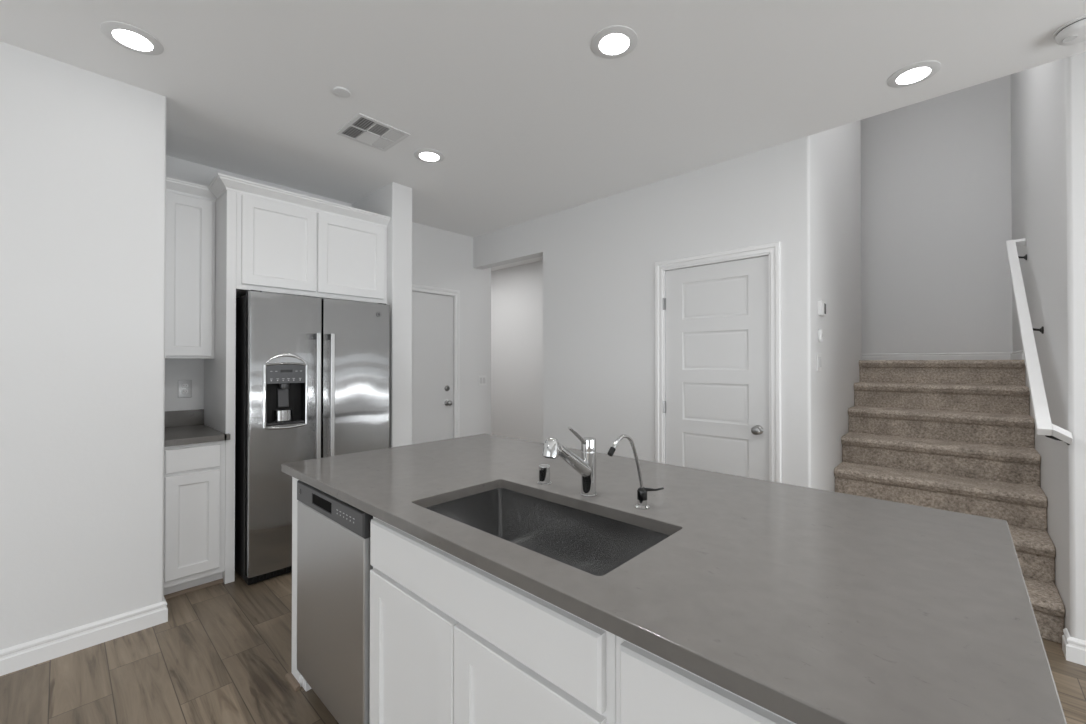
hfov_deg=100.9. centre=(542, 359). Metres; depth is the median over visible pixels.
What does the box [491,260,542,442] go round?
wall
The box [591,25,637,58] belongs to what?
recessed light
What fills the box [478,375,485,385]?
light switch
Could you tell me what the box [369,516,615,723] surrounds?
base cabinet
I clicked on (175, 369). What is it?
wall
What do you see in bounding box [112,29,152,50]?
diffuser
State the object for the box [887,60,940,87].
recessed light
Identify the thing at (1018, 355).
baseboard
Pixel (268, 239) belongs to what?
tall cabinet
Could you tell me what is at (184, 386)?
wall outlet
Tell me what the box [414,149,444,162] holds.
recessed light
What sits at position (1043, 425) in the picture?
handrail
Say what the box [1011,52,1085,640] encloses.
wall
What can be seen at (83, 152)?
wall
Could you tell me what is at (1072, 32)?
smoke detector
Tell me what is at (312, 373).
refrigerator
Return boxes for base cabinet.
[163,440,224,599]
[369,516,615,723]
[616,636,795,723]
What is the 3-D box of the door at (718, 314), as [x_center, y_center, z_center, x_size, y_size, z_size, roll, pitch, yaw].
[1.207,0.309,3.167,0.881,2.117,0.155,0,-1,43]
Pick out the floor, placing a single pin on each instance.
(222, 654)
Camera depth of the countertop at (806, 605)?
0.90 m
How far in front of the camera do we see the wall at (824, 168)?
3.00 m
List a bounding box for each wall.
[0,41,165,649]
[165,155,351,410]
[412,222,490,436]
[473,143,787,483]
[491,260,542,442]
[787,120,861,491]
[861,74,1012,353]
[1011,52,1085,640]
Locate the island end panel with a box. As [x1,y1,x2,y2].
[292,477,311,690]
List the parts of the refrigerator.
freezer door, control panel, door handle, door handle, fridge door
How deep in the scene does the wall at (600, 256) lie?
3.64 m
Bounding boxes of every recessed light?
[100,21,163,54]
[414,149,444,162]
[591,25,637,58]
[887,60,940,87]
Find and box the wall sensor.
[818,329,822,341]
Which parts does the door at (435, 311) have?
knob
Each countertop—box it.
[164,409,229,446]
[281,434,1066,723]
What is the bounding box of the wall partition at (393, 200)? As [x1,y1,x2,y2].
[352,182,411,447]
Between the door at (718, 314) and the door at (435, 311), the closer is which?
the door at (718, 314)
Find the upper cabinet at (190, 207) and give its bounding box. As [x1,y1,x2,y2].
[165,177,215,358]
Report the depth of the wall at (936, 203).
4.54 m
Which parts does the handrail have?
rail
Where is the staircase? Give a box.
[834,360,1064,643]
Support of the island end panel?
on the floor
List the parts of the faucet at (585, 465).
spout, lever handle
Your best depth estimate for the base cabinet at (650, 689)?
0.72 m
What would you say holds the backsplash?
attached to the wall at (175, 369)
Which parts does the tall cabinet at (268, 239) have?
panel, cabinet door, crown moulding, cabinet door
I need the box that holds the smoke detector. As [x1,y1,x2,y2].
[1053,15,1085,45]
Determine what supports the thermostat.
attached to the wall at (824, 168)
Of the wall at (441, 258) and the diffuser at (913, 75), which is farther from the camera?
the wall at (441, 258)
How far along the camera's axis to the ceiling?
2.19 m
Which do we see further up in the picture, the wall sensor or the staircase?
the wall sensor
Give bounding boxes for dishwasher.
[297,480,372,723]
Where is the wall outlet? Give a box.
[178,380,191,397]
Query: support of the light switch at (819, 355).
attached to the wall at (824, 168)
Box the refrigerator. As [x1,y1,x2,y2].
[235,290,389,584]
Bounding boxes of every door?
[412,284,459,443]
[655,242,781,482]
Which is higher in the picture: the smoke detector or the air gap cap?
the smoke detector
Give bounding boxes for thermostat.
[818,300,825,315]
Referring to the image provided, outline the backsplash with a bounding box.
[164,409,203,427]
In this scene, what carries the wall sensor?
attached to the wall at (824, 168)
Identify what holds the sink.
in the countertop at (806, 605)
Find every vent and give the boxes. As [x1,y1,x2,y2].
[336,113,409,151]
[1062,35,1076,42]
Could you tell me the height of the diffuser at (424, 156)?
0.009 m
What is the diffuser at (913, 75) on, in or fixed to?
attached to the recessed light at (915, 73)
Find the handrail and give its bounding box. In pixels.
[1006,238,1072,444]
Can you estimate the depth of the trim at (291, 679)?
1.88 m
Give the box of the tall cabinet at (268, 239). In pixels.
[204,173,390,583]
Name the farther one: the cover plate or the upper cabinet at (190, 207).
the upper cabinet at (190, 207)
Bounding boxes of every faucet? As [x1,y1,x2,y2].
[542,427,596,496]
[607,434,663,509]
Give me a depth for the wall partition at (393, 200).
3.50 m
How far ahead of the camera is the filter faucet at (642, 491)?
1.32 m
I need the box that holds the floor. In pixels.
[0,570,1085,723]
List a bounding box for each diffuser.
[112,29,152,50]
[419,152,438,160]
[599,34,628,54]
[896,67,930,83]
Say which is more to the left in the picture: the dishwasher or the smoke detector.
the dishwasher
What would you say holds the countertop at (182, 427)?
on the base cabinet at (194, 474)
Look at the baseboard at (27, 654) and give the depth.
2.10 m
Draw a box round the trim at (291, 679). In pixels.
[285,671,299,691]
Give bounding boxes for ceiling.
[0,0,1085,270]
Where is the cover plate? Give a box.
[333,87,350,97]
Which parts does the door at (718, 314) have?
knob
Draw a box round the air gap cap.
[538,464,550,484]
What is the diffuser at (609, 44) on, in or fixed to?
attached to the recessed light at (617, 41)
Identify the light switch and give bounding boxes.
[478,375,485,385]
[816,353,821,370]
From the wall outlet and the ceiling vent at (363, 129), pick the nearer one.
the ceiling vent at (363, 129)
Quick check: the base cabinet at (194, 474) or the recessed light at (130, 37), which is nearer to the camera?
the recessed light at (130, 37)
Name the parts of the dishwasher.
pocket handle, control panel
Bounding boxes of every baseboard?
[0,596,167,675]
[862,350,1023,359]
[1062,628,1085,665]
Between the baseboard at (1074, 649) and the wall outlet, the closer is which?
the baseboard at (1074, 649)
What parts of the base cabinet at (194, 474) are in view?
cabinet door, shoe moulding, drawer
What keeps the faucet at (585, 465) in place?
on the countertop at (806, 605)
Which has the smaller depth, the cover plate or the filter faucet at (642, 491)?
the filter faucet at (642, 491)
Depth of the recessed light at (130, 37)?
1.91 m
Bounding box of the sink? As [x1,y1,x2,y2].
[426,488,670,575]

